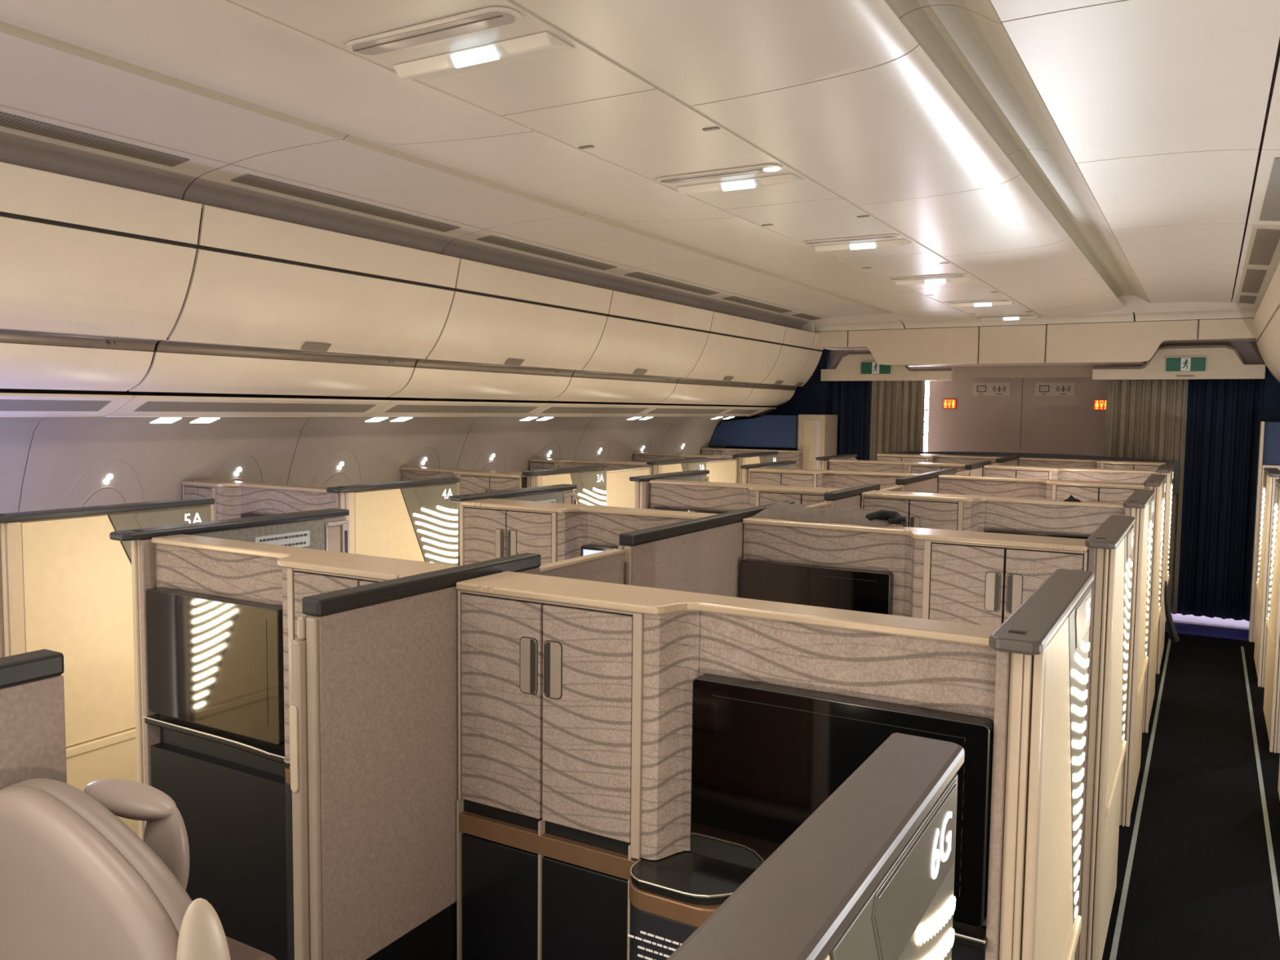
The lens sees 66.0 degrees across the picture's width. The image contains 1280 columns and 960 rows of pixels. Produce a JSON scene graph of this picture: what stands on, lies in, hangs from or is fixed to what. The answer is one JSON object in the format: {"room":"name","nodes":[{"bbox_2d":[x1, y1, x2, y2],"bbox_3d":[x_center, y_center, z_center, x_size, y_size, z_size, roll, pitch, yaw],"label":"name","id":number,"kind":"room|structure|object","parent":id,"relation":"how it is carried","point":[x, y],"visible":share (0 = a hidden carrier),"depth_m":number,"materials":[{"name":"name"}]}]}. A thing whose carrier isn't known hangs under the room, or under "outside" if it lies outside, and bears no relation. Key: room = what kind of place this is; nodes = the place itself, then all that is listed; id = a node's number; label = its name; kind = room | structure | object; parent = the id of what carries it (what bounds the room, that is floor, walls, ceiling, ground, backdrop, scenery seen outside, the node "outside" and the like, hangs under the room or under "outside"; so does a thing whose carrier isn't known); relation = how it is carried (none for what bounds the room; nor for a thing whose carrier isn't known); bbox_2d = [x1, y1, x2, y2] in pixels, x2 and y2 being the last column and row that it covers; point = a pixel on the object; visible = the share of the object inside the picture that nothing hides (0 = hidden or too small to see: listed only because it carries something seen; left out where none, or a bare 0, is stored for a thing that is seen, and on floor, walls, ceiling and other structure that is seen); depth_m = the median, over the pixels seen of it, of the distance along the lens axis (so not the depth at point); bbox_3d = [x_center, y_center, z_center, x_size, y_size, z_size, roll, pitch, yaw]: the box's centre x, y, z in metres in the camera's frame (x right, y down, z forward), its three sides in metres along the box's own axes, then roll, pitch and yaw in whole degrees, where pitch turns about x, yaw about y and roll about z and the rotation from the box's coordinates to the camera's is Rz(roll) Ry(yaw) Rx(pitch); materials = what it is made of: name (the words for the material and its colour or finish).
{"room":"aircraft cabin","nodes":[
{"label":"aircraft cabin","id":0,"kind":"room"},
{"bbox_2d":[0,388,765,513],"bbox_3d":[-1.084,-0.084,5.914,0.548,2.500,8.650,3,5,30],"label":"wall","id":1,"kind":"structure","parent":0,"point":[42,459],"depth_m":4.86,"materials":[{"name":"plastic"}]},
{"bbox_2d":[0,392,133,417],"bbox_3d":[-2.264,-0.236,3.096,0.197,0.083,1.310,3,5,30],"label":"panel","id":2,"kind":"object","parent":1,"relation":"attached to","point":[11,404],"visible":1,"depth_m":3.45,"materials":[{"name":"plastic"}]},
{"bbox_2d":[0,399,111,411],"bbox_3d":[-2.241,-0.236,3.082,0.085,0.040,1.174,3,5,30],"label":"grille","id":3,"kind":"object","parent":2,"relation":"attached to","point":[6,405],"depth_m":3.43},
{"bbox_2d":[61,457,143,508],"bbox_3d":[-2.266,0.193,4.174,0.143,0.576,0.376,3,5,30],"label":"window","id":4,"kind":"structure","parent":1,"relation":"in","point":[107,496],"depth_m":4.15,"materials":[{"name":"plastic"}]},
{"bbox_2d":[83,488,124,506],"bbox_3d":[-2.281,0.232,4.185,0.084,0.400,0.240,3,5,30],"label":"shade","id":5,"kind":"object","parent":4,"relation":"attached to","point":[107,496],"depth_m":4.15,"materials":[{"name":"plastic"}]},
{"bbox_2d":[103,395,391,417],"bbox_3d":[-1.608,-0.310,4.231,0.197,0.083,1.310,3,5,30],"label":"panel","id":6,"kind":"object","parent":1,"relation":"attached to","point":[141,406],"visible":0.97,"depth_m":4.11,"materials":[{"name":"plastic"}]},
{"bbox_2d":[133,401,377,412],"bbox_3d":[-1.585,-0.310,4.218,0.085,0.040,1.174,3,5,30],"label":"grille","id":7,"kind":"object","parent":6,"relation":"attached to","point":[144,406],"depth_m":4.14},
{"bbox_2d":[311,448,360,487],"bbox_3d":[-1.627,0.121,5.280,0.143,0.576,0.376,3,5,30],"label":"window","id":8,"kind":"structure","parent":1,"relation":"in","point":[339,479],"depth_m":5.25,"materials":[{"name":"plastic"}]},
{"bbox_2d":[324,472,349,487],"bbox_3d":[-1.641,0.160,5.291,0.084,0.400,0.240,3,5,30],"label":"shade","id":9,"kind":"object","parent":8,"relation":"attached to","point":[339,479],"depth_m":5.26,"materials":[{"name":"plastic"}]},
{"bbox_2d":[363,400,549,417],"bbox_3d":[-0.952,-0.384,5.367,0.197,0.083,1.310,3,5,30],"label":"panel","id":10,"kind":"object","parent":1,"relation":"attached to","point":[397,408],"visible":0.98,"depth_m":5.26,"materials":[{"name":"plastic"}]},
{"bbox_2d":[385,404,538,413],"bbox_3d":[-0.928,-0.384,5.353,0.085,0.040,1.174,3,5,30],"label":"grille","id":11,"kind":"object","parent":10,"relation":"attached to","point":[395,408],"depth_m":5.29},
{"bbox_2d":[472,443,506,471],"bbox_3d":[-0.985,0.049,6.391,0.143,0.576,0.376,3,5,30],"label":"window","id":12,"kind":"structure","parent":1,"relation":"in","point":[491,466],"depth_m":6.36,"materials":[{"name":"plastic"}]},
{"bbox_2d":[524,403,656,416],"bbox_3d":[-0.296,-0.458,6.502,0.197,0.083,1.309,3,5,30],"label":"panel","id":13,"kind":"object","parent":1,"relation":"attached to","point":[553,409],"visible":0.97,"depth_m":6.41,"materials":[{"name":"plastic"}]},
{"bbox_2d":[541,406,647,413],"bbox_3d":[-0.272,-0.458,6.488,0.085,0.040,1.173,3,5,30],"label":"grille","id":14,"kind":"object","parent":13,"relation":"attached to","point":[551,410],"depth_m":6.44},
{"bbox_2d":[633,404,734,416],"bbox_3d":[0.365,-0.532,7.644,0.197,0.083,1.326,3,5,30],"label":"panel","id":15,"kind":"object","parent":1,"relation":"attached to","point":[659,411],"visible":0.99,"depth_m":7.56,"materials":[{"name":"plastic"}]},
{"bbox_2d":[647,408,727,413],"bbox_3d":[0.388,-0.532,7.631,0.085,0.040,1.190,3,5,30],"label":"grille","id":16,"kind":"object","parent":15,"relation":"attached to","point":[656,411],"depth_m":7.58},
{"bbox_2d":[713,406,765,416],"bbox_3d":[0.864,-0.589,8.509,0.197,0.083,0.666,3,5,30],"label":"panel","id":17,"kind":"object","parent":1,"relation":"attached to","point":[737,411],"visible":0.96,"depth_m":8.48,"materials":[{"name":"plastic"}]},
{"bbox_2d":[0,0,1279,332],"bbox_3d":[1.250,-1.091,4.788,5.900,0.320,9.150,3,5,30],"label":"ceiling","id":18,"kind":"structure","parent":0,"point":[1078,161],"depth_m":2.77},
{"bbox_2d":[0,111,189,166],"bbox_3d":[-1.750,-0.988,2.700,0.090,0.014,1.094,3,5,30],"label":"ceiling vent","id":19,"kind":"object","parent":18,"relation":"in","point":[6,120],"visible":1,"depth_m":2.90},
{"bbox_2d":[0,161,202,391],"bbox_3d":[-2.291,-0.602,3.047,1.145,0.626,1.312,3,5,30],"label":"locker","id":20,"kind":"object","parent":18,"relation":"attached to","point":[93,275],"visible":1,"depth_m":3.11,"materials":[{"name":"plastic"}]},
{"bbox_2d":[127,204,459,397],"bbox_3d":[-1.634,-0.676,4.182,1.145,0.626,1.312,3,5,30],"label":"locker","id":21,"kind":"object","parent":18,"relation":"attached to","point":[270,306],"visible":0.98,"depth_m":3.85,"materials":[{"name":"plastic"}]},
{"bbox_2d":[230,173,460,231],"bbox_3d":[-1.094,-1.062,3.835,0.090,0.014,1.094,3,5,30],"label":"ceiling vent","id":22,"kind":"object","parent":18,"relation":"in","point":[249,180],"visible":1,"depth_m":3.74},
{"bbox_2d":[389,257,613,400],"bbox_3d":[-0.978,-0.750,5.318,1.145,0.626,1.312,3,5,30],"label":"locker","id":23,"kind":"object","parent":18,"relation":"attached to","point":[506,334],"visible":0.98,"depth_m":5.01,"materials":[{"name":"plastic"}]},
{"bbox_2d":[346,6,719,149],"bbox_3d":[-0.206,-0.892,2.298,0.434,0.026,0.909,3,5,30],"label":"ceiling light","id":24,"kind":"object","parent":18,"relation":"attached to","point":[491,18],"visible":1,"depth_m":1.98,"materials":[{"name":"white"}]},
{"bbox_2d":[476,235,617,270],"bbox_3d":[-0.438,-1.136,4.971,0.090,0.014,1.094,3,5,30],"label":"ceiling vent","id":25,"kind":"object","parent":18,"relation":"in","point":[492,239],"visible":1,"depth_m":4.90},
{"bbox_2d":[548,290,713,403],"bbox_3d":[-0.322,-0.824,6.453,1.145,0.626,1.312,3,5,30],"label":"locker","id":26,"kind":"object","parent":18,"relation":"attached to","point":[645,345],"visible":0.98,"depth_m":6.16,"materials":[{"name":"plastic"}]},
{"bbox_2d":[623,271,719,295],"bbox_3d":[0.218,-1.210,6.106,0.090,0.014,1.094,3,5,30],"label":"ceiling vent","id":27,"kind":"object","parent":18,"relation":"in","point":[638,275],"visible":1,"depth_m":6.04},
{"bbox_2d":[656,311,786,404],"bbox_3d":[0.338,-0.898,7.595,1.145,0.626,1.329,3,5,30],"label":"locker","id":28,"kind":"object","parent":18,"relation":"attached to","point":[739,353],"visible":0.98,"depth_m":7.32,"materials":[{"name":"plastic"}]},
{"bbox_2d":[721,296,791,312],"bbox_3d":[0.875,-1.284,7.242,0.090,0.014,1.094,3,5,30],"label":"ceiling vent","id":29,"kind":"object","parent":18,"relation":"in","point":[735,299],"visible":1,"depth_m":7.19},
{"bbox_2d":[657,164,869,226],"bbox_3d":[0.450,-0.966,3.433,0.434,0.026,0.909,3,5,30],"label":"ceiling light","id":30,"kind":"object","parent":18,"relation":"attached to","point":[753,183],"visible":1,"depth_m":3.12,"materials":[{"name":"white"}]},
{"bbox_2d":[735,326,815,405],"bbox_3d":[0.838,-0.955,8.460,1.145,0.626,0.669,3,5,30],"label":"locker","id":31,"kind":"object","parent":18,"relation":"attached to","point":[792,359],"visible":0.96,"depth_m":8.23,"materials":[{"name":"plastic"}]},
{"bbox_2d":[766,333,823,405],"bbox_3d":[1.075,-0.982,8.870,1.145,0.626,0.279,3,5,30],"label":"locker","id":32,"kind":"object","parent":18,"relation":"attached to","point":[815,353],"visible":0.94,"depth_m":8.66,"materials":[{"name":"plastic"}]},
{"bbox_2d":[803,234,949,268],"bbox_3d":[1.107,-1.040,4.569,0.434,0.026,0.909,3,5,30],"label":"ceiling light","id":33,"kind":"object","parent":18,"relation":"attached to","point":[868,245],"visible":1,"depth_m":4.26,"materials":[{"name":"white"}]},
{"bbox_2d":[888,273,998,295],"bbox_3d":[1.763,-1.113,5.704,0.434,0.026,0.909,3,5,30],"label":"ceiling light","id":34,"kind":"object","parent":18,"relation":"attached to","point":[934,281],"visible":1,"depth_m":5.40,"materials":[{"name":"white"}]},
{"bbox_2d":[943,298,1031,314],"bbox_3d":[2.419,-1.187,6.839,0.434,0.026,0.909,3,5,30],"label":"ceiling light","id":35,"kind":"object","parent":18,"relation":"attached to","point":[984,303],"visible":1,"depth_m":6.54,"materials":[{"name":"white"}]},
{"bbox_2d":[977,314,1039,320],"bbox_3d":[2.962,-1.248,7.778,0.434,0.026,0.909,3,5,30],"label":"ceiling light","id":36,"kind":"object","parent":18,"relation":"attached to","point":[1004,317],"visible":0.99,"depth_m":7.48,"materials":[{"name":"white"}]},
{"bbox_2d":[1241,269,1266,293],"bbox_3d":[3.546,-1.145,5.707,0.090,0.014,1.094,3,5,30],"label":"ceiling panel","id":37,"kind":"object","parent":18,"relation":"in","point":[1253,280],"visible":1,"depth_m":5.63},
{"bbox_2d":[1248,228,1279,265],"bbox_3d":[2.890,-1.071,4.571,0.090,0.014,1.094,3,5,30],"label":"ceiling panel","id":38,"kind":"object","parent":18,"relation":"in","point":[1265,242],"visible":1,"depth_m":4.50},
{"bbox_2d":[1253,311,1279,378],"bbox_3d":[4.589,-0.759,6.304,1.145,0.626,0.669,3,5,30],"label":"locker","id":39,"kind":"object","parent":18,"relation":"attached to","point":[1269,359],"visible":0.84,"depth_m":6.54,"materials":[{"name":"plastic"}]},
{"bbox_2d":[1257,287,1279,367],"bbox_3d":[4.090,-0.703,5.440,1.145,0.626,1.329,3,5,30],"label":"locker","id":40,"kind":"object","parent":18,"relation":"attached to","point":[1271,334],"visible":0.87,"depth_m":5.68,"materials":[{"name":"plastic"}]},
{"bbox_2d":[1259,157,1279,221],"bbox_3d":[2.234,-0.997,3.436,0.090,0.014,1.094,3,5,30],"label":"ceiling panel","id":41,"kind":"object","parent":18,"relation":"in","point":[1270,211],"visible":1,"depth_m":3.51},
{"bbox_2d":[1268,262,1279,328],"bbox_3d":[3.429,-0.628,4.297,1.145,0.626,1.312,3,5,30],"label":"locker","id":42,"kind":"object","parent":18,"relation":"attached to","point":[1274,285],"visible":1,"depth_m":4.82,"materials":[{"name":"plastic"}]},
{"bbox_2d":[751,501,905,526],"bbox_3d":[0.611,0.101,3.139,0.484,0.051,0.190,3,5,30],"label":"divider","id":43,"kind":"object","parent":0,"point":[780,509],"visible":1,"depth_m":3.08,"materials":[{"name":"beige fabric"}]},
{"bbox_2d":[715,312,1279,456],"bbox_3d":[3.640,-0.254,9.026,5.700,2.500,2.030,3,5,30],"label":"wall","id":44,"kind":"structure","parent":0,"point":[1020,421],"depth_m":8.48,"materials":[{"name":"plastic"}]},
{"bbox_2d":[827,381,871,460],"bbox_3d":[1.876,-0.012,8.936,0.395,1.870,0.080,3,5,30],"label":"curtain","id":45,"kind":"object","parent":44,"relation":"hanging from","point":[848,400],"visible":0.34,"depth_m":8.88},
{"bbox_2d":[820,351,952,381],"bbox_3d":[2.138,-0.996,8.618,1.155,0.256,0.062,3,5,30],"label":"board","id":46,"kind":"object","parent":44,"relation":"attached to","point":[846,368],"visible":0.64,"depth_m":8.67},
{"bbox_2d":[859,360,892,375],"bbox_3d":[2.065,-0.981,8.635,0.285,0.125,0.016,3,5,30],"label":"exit sign","id":47,"kind":"object","parent":46,"relation":"attached to","point":[866,367],"visible":0.78,"depth_m":8.64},
{"bbox_2d":[868,380,925,460],"bbox_3d":[2.240,0.007,8.727,0.505,1.870,0.081,3,5,30],"label":"curtain","id":48,"kind":"object","parent":46,"relation":"hanging from","point":[897,407],"visible":0.31,"depth_m":8.68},
{"bbox_2d":[923,380,929,451],"bbox_3d":[2.728,-0.237,9.701,0.550,1.650,0.036,3,5,30],"label":"light panel","id":49,"kind":"object","parent":44,"relation":"attached to","point":[927,382],"visible":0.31,"depth_m":9.62,"materials":[{"name":"white"}]},
{"bbox_2d":[973,382,1010,395],"bbox_3d":[3.059,-0.793,8.587,0.310,0.112,0.007,3,5,30],"label":"placard","id":50,"kind":"object","parent":44,"relation":"attached to","point":[999,388],"visible":1,"depth_m":8.58},
{"bbox_2d":[813,317,1256,367],"bbox_3d":[3.062,-1.083,7.984,3.300,0.304,0.585,3,5,30],"label":"ceiling panel","id":51,"kind":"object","parent":44,"relation":"attached to","point":[1114,343],"depth_m":7.67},
{"bbox_2d":[1035,382,1075,395],"bbox_3d":[3.503,-0.770,8.332,0.310,0.112,0.007,3,5,30],"label":"placard","id":52,"kind":"object","parent":44,"relation":"attached to","point":[1042,388],"visible":1,"depth_m":8.33},
{"bbox_2d":[1092,344,1266,379],"bbox_3d":[4.079,-0.894,7.503,1.155,0.256,0.062,3,5,30],"label":"board","id":53,"kind":"object","parent":44,"relation":"attached to","point":[1224,362],"visible":0.92,"depth_m":7.43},
{"bbox_2d":[1103,379,1188,614],"bbox_3d":[3.942,0.096,7.749,0.565,1.870,0.081,3,5,30],"label":"curtain","id":54,"kind":"object","parent":53,"relation":"hanging from","point":[1145,419],"visible":0.37,"depth_m":7.68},
{"bbox_2d":[1164,355,1208,377],"bbox_3d":[4.123,-0.859,7.454,0.285,0.154,0.016,3,5,30],"label":"exit sign","id":55,"kind":"object","parent":53,"relation":"attached to","point":[1172,364],"visible":1,"depth_m":7.45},
{"bbox_2d":[1177,378,1265,621],"bbox_3d":[4.434,0.122,7.537,0.530,1.880,0.081,3,5,30],"label":"curtain","id":56,"kind":"object","parent":44,"relation":"hanging from","point":[1224,417],"visible":0.81,"depth_m":7.54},
{"bbox_2d":[1102,613,1279,959],"bbox_3d":[-0.438,1.475,2.084,5.700,0.050,19.000,3,5,30],"label":"floor","id":57,"kind":"structure","parent":0,"point":[1200,887],"depth_m":3.92,"materials":[{"name":"black carpet"}]},
{"bbox_2d":[0,648,66,790],"bbox_3d":[-1.075,0.893,0.834,0.048,1.276,1.187,3,5,30],"label":"divider","id":58,"kind":"object","parent":57,"relation":"on","point":[33,744],"visible":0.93,"depth_m":1.26,"materials":[{"name":"beige fabric"}]},
{"bbox_2d":[0,777,276,959],"bbox_3d":[-0.502,0.919,1.327,0.430,1.166,0.610,3,5,30],"label":"chair","id":59,"kind":"object","parent":57,"relation":"on","point":[77,882],"visible":1,"depth_m":1.05,"materials":[{"name":"brown leather"}]},
{"bbox_2d":[181,479,335,520],"bbox_3d":[-1.639,0.647,4.330,0.906,1.256,0.168,3,5,30],"label":"cabinet","id":60,"kind":"object","parent":57,"relation":"on","point":[233,499],"visible":0.21,"depth_m":4.33,"materials":[{"name":"wood"}]},
{"bbox_2d":[142,533,458,959],"bbox_3d":[-0.831,0.797,2.353,1.016,1.256,0.168,3,5,30],"label":"cabinet","id":61,"kind":"object","parent":57,"relation":"on","point":[232,793],"visible":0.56,"depth_m":2.41,"materials":[{"name":"plastic"}]},
{"bbox_2d":[145,586,284,745],"bbox_3d":[-1.047,0.450,2.438,0.500,0.322,0.041,3,5,30],"label":"monitor","id":62,"kind":"object","parent":61,"relation":"attached to","point":[216,662],"visible":0.82,"depth_m":2.40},
{"bbox_2d":[142,713,290,768],"bbox_3d":[-1.030,0.636,2.419,0.592,0.019,0.076,3,5,30],"label":"tray","id":63,"kind":"object","parent":61,"relation":"on","point":[273,752],"depth_m":2.42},
{"bbox_2d":[0,451,778,835],"bbox_3d":[-0.407,0.569,5.486,0.082,1.273,6.014,3,5,30],"label":"wall","id":64,"kind":"structure","parent":57,"relation":"on","point":[66,586],"depth_m":3.17,"materials":[{"name":"beige plastic"}]},
{"bbox_2d":[289,548,625,959],"bbox_3d":[-0.320,0.808,2.140,0.048,1.276,1.041,3,5,30],"label":"divider","id":65,"kind":"object","parent":57,"relation":"on","point":[374,707],"visible":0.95,"depth_m":1.81,"materials":[{"name":"beige fabric"}]},
{"bbox_2d":[401,466,526,565],"bbox_3d":[-0.981,0.573,5.464,0.898,1.256,0.168,3,5,30],"label":"cabinet","id":66,"kind":"object","parent":57,"relation":"on","point":[471,481],"visible":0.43,"depth_m":5.30,"materials":[{"name":"wood"}]},
{"bbox_2d":[109,453,857,840],"bbox_3d":[0.153,0.598,5.165,0.082,1.273,6.014,3,5,30],"label":"wall","id":67,"kind":"structure","parent":57,"relation":"on","point":[327,529],"depth_m":2.88,"materials":[{"name":"beige plastic"}]},
{"bbox_2d":[259,533,307,546],"bbox_3d":[-1.062,0.184,2.942,0.001,0.031,0.175,3,5,30],"label":"print","id":68,"kind":"object","parent":67,"relation":"attached to","point":[286,540],"depth_m":2.95},
{"bbox_2d":[461,497,717,565],"bbox_3d":[-0.187,0.722,3.495,1.016,1.256,0.168,3,5,30],"label":"cabinet","id":69,"kind":"object","parent":57,"relation":"on","point":[492,528],"visible":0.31,"depth_m":3.47,"materials":[{"name":"wood"}]},
{"bbox_2d":[580,543,617,556],"bbox_3d":[0.011,0.397,3.342,0.486,0.322,0.041,3,5,30],"label":"monitor","id":70,"kind":"object","parent":69,"relation":"on","point":[586,549],"visible":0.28,"depth_m":3.41,"materials":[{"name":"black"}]},
{"bbox_2d":[529,457,649,471],"bbox_3d":[-0.327,0.499,6.600,0.906,1.256,0.168,3,5,30],"label":"cabinet","id":71,"kind":"object","parent":57,"relation":"on","point":[541,464],"visible":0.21,"depth_m":6.61,"materials":[{"name":"wood"}]},
{"bbox_2d":[633,452,735,462],"bbox_3d":[0.332,0.425,7.734,0.898,1.256,0.168,3,5,30],"label":"cabinet","id":72,"kind":"object","parent":57,"relation":"on","point":[638,456],"visible":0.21,"depth_m":7.76,"materials":[{"name":"wood"}]},
{"bbox_2d":[617,501,830,597],"bbox_3d":[0.336,0.734,3.276,0.048,1.276,1.581,3,5,30],"label":"divider","id":73,"kind":"object","parent":57,"relation":"on","point":[701,555],"visible":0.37,"depth_m":2.87,"materials":[{"name":"beige fabric"}]},
{"bbox_2d":[456,571,998,959],"bbox_3d":[0.093,0.848,1.786,1.016,1.256,0.231,3,5,30],"label":"cabinet","id":74,"kind":"object","parent":57,"relation":"on","point":[573,802],"visible":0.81,"depth_m":1.80,"materials":[{"name":"wood"}]},
{"bbox_2d":[627,930,681,959],"bbox_3d":[0.044,0.867,1.685,0.152,0.172,0.001,3,5,30],"label":"print","id":75,"kind":"object","parent":74,"relation":"attached to","point":[645,944],"depth_m":1.69},
{"bbox_2d":[629,850,987,951],"bbox_3d":[0.258,0.706,1.637,0.594,0.019,0.150,3,5,30],"label":"tray","id":76,"kind":"object","parent":74,"relation":"on","point":[686,882],"depth_m":1.70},
{"bbox_2d":[689,673,993,928],"bbox_3d":[0.320,0.521,1.652,0.507,0.322,0.041,3,5,30],"label":"monitor","id":77,"kind":"object","parent":74,"relation":"attached to","point":[765,756],"visible":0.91,"depth_m":1.66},
{"bbox_2d":[649,479,842,511],"bbox_3d":[0.481,0.649,4.624,1.016,1.256,0.168,3,5,30],"label":"cabinet","id":78,"kind":"object","parent":57,"relation":"on","point":[694,495],"visible":0.17,"depth_m":4.64,"materials":[{"name":"wood"}]},
{"bbox_2d":[648,506,728,514],"bbox_3d":[0.265,0.302,4.709,0.500,0.322,0.041,3,5,30],"label":"monitor","id":79,"kind":"object","parent":78,"relation":"attached to","point":[653,507],"visible":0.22,"depth_m":4.70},
{"bbox_2d":[701,447,802,468],"bbox_3d":[0.986,0.351,8.871,0.906,1.256,0.168,3,5,30],"label":"cabinet","id":80,"kind":"object","parent":57,"relation":"on","point":[784,455],"visible":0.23,"depth_m":8.79,"materials":[{"name":"wood"}]},
{"bbox_2d":[709,415,797,448],"bbox_3d":[1.012,-0.443,8.895,0.840,0.287,0.040,3,5,30],"label":"board","id":81,"kind":"object","parent":80,"relation":"on","point":[766,431],"visible":1,"depth_m":8.84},
{"bbox_2d":[797,414,837,469],"bbox_3d":[1.573,0.203,8.825,0.250,1.572,0.346,3,5,30],"label":"closet","id":82,"kind":"object","parent":57,"relation":"on","point":[817,434],"visible":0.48,"depth_m":8.65,"materials":[{"name":"beige plastic"}]},
{"bbox_2d":[749,466,919,489],"bbox_3d":[1.126,0.575,5.766,1.016,1.256,0.168,3,5,30],"label":"cabinet","id":83,"kind":"object","parent":57,"relation":"on","point":[761,475],"visible":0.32,"depth_m":5.72,"materials":[{"name":"wood"}]},
{"bbox_2d":[823,483,901,510],"bbox_3d":[0.992,0.660,4.411,0.048,1.276,1.041,3,5,30],"label":"divider","id":84,"kind":"object","parent":57,"relation":"on","point":[848,498],"visible":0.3,"depth_m":4.11,"materials":[{"name":"beige fabric"}]},
{"bbox_2d":[828,458,968,473],"bbox_3d":[1.794,0.501,6.894,1.016,1.256,0.168,3,5,30],"label":"cabinet","id":85,"kind":"object","parent":57,"relation":"on","point":[901,467],"visible":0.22,"depth_m":6.89,"materials":[{"name":"wood"}]},
{"bbox_2d":[742,517,1088,626],"bbox_3d":[0.763,0.772,2.949,1.016,1.256,0.168,3,5,30],"label":"cabinet","id":86,"kind":"object","parent":57,"relation":"on","point":[952,575],"visible":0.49,"depth_m":2.79,"materials":[{"name":"wood"}]},
{"bbox_2d":[739,558,893,614],"bbox_3d":[0.534,0.424,3.042,0.480,0.322,0.041,3,5,30],"label":"monitor","id":87,"kind":"object","parent":86,"relation":"attached to","point":[864,590],"visible":0.5,"depth_m":3.01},
{"bbox_2d":[666,464,1173,959],"bbox_3d":[1.728,0.732,3.535,0.082,1.273,7.273,3,5,30],"label":"wall","id":88,"kind":"structure","parent":57,"relation":"on","point":[868,874],"depth_m":1.51,"materials":[{"name":"beige plastic"}]},
{"bbox_2d":[1164,581,1179,642],"bbox_3d":[3.080,0.757,5.729,0.061,0.380,0.335,5,6,45],"label":"jacket","id":89,"kind":"object","parent":88,"relation":"hanging from","point":[1173,635],"visible":1,"depth_m":5.71,"materials":[{"name":"black fabric"}]},
{"bbox_2d":[895,467,969,493],"bbox_3d":[1.648,0.586,5.546,0.048,1.276,1.581,3,5,30],"label":"divider","id":90,"kind":"object","parent":57,"relation":"on","point":[926,482],"visible":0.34,"depth_m":5.21,"materials":[{"name":"beige fabric"}]},
{"bbox_2d":[877,453,1001,464],"bbox_3d":[2.438,0.427,8.037,1.016,1.256,0.168,3,5,30],"label":"cabinet","id":91,"kind":"object","parent":57,"relation":"on","point":[882,456],"visible":0.17,"depth_m":7.99,"materials":[{"name":"wood"}]},
{"bbox_2d":[964,460,999,476],"bbox_3d":[2.304,0.512,6.682,0.048,1.276,1.041,3,5,30],"label":"divider","id":92,"kind":"object","parent":57,"relation":"on","point":[975,468],"visible":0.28,"depth_m":6.37,"materials":[{"name":"beige fabric"}]},
{"bbox_2d":[861,490,1124,535],"bbox_3d":[1.421,0.698,4.084,1.016,1.256,0.168,3,5,30],"label":"cabinet","id":93,"kind":"object","parent":57,"relation":"on","point":[980,513],"visible":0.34,"depth_m":4.02,"materials":[{"name":"wood"}]},
{"bbox_2d":[984,528,1089,539],"bbox_3d":[1.633,0.373,3.923,0.507,0.322,0.041,3,5,30],"label":"monitor","id":94,"kind":"object","parent":93,"relation":"attached to","point":[992,531],"visible":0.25,"depth_m":3.92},
{"bbox_2d":[995,454,1019,466],"bbox_3d":[2.766,0.461,7.481,0.048,1.276,0.802,3,5,30],"label":"divider","id":95,"kind":"object","parent":57,"relation":"on","point":[1011,460],"visible":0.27,"depth_m":7.38,"materials":[{"name":"beige fabric"}]},
{"bbox_2d":[885,451,1180,493],"bbox_3d":[3.047,0.425,7.995,2.280,1.279,0.365,3,5,30],"label":"seat partition","id":96,"kind":"structure","parent":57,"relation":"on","point":[1176,469],"depth_m":7.93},
{"bbox_2d":[937,475,1145,502],"bbox_3d":[2.076,0.624,5.220,1.016,1.256,0.168,3,5,30],"label":"cabinet","id":97,"kind":"object","parent":57,"relation":"on","point":[1034,488],"visible":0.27,"depth_m":5.18,"materials":[{"name":"wood"}]},
{"bbox_2d":[982,464,1156,483],"bbox_3d":[2.733,0.550,6.355,1.016,1.256,0.168,3,5,30],"label":"cabinet","id":98,"kind":"object","parent":57,"relation":"on","point":[989,470],"visible":0.19,"depth_m":6.29,"materials":[{"name":"wood"}]},
{"bbox_2d":[1018,457,1166,471],"bbox_3d":[3.388,0.476,7.491,1.016,1.256,0.168,3,5,30],"label":"cabinet","id":99,"kind":"object","parent":57,"relation":"on","point":[1041,462],"visible":0.18,"depth_m":7.45,"materials":[{"name":"wood"}]},
{"bbox_2d":[1109,638,1170,959],"bbox_3d":[1.966,1.346,3.897,0.016,0.003,7.350,3,5,30],"label":"strip","id":100,"kind":"object","parent":57,"relation":"on","point":[1126,884],"visible":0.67,"depth_m":3.79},
{"bbox_2d":[1240,646,1279,937],"bbox_3d":[2.349,1.366,3.677,0.016,0.003,7.350,3,5,30],"label":"strip","id":101,"kind":"object","parent":57,"relation":"on","point":[1274,879],"visible":1,"depth_m":4.04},
{"bbox_2d":[1248,421,1279,642],"bbox_3d":[4.752,0.387,6.788,0.888,1.565,0.120,3,5,30],"label":"board","id":102,"kind":"object","parent":57,"relation":"on","point":[1269,433],"visible":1,"depth_m":6.93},
{"bbox_2d":[1253,467,1279,799],"bbox_3d":[3.200,0.649,4.926,0.082,1.273,3.387,3,5,30],"label":"wall","id":103,"kind":"structure","parent":57,"relation":"on","point":[1272,682],"depth_m":5.19,"materials":[{"name":"beige plastic"}]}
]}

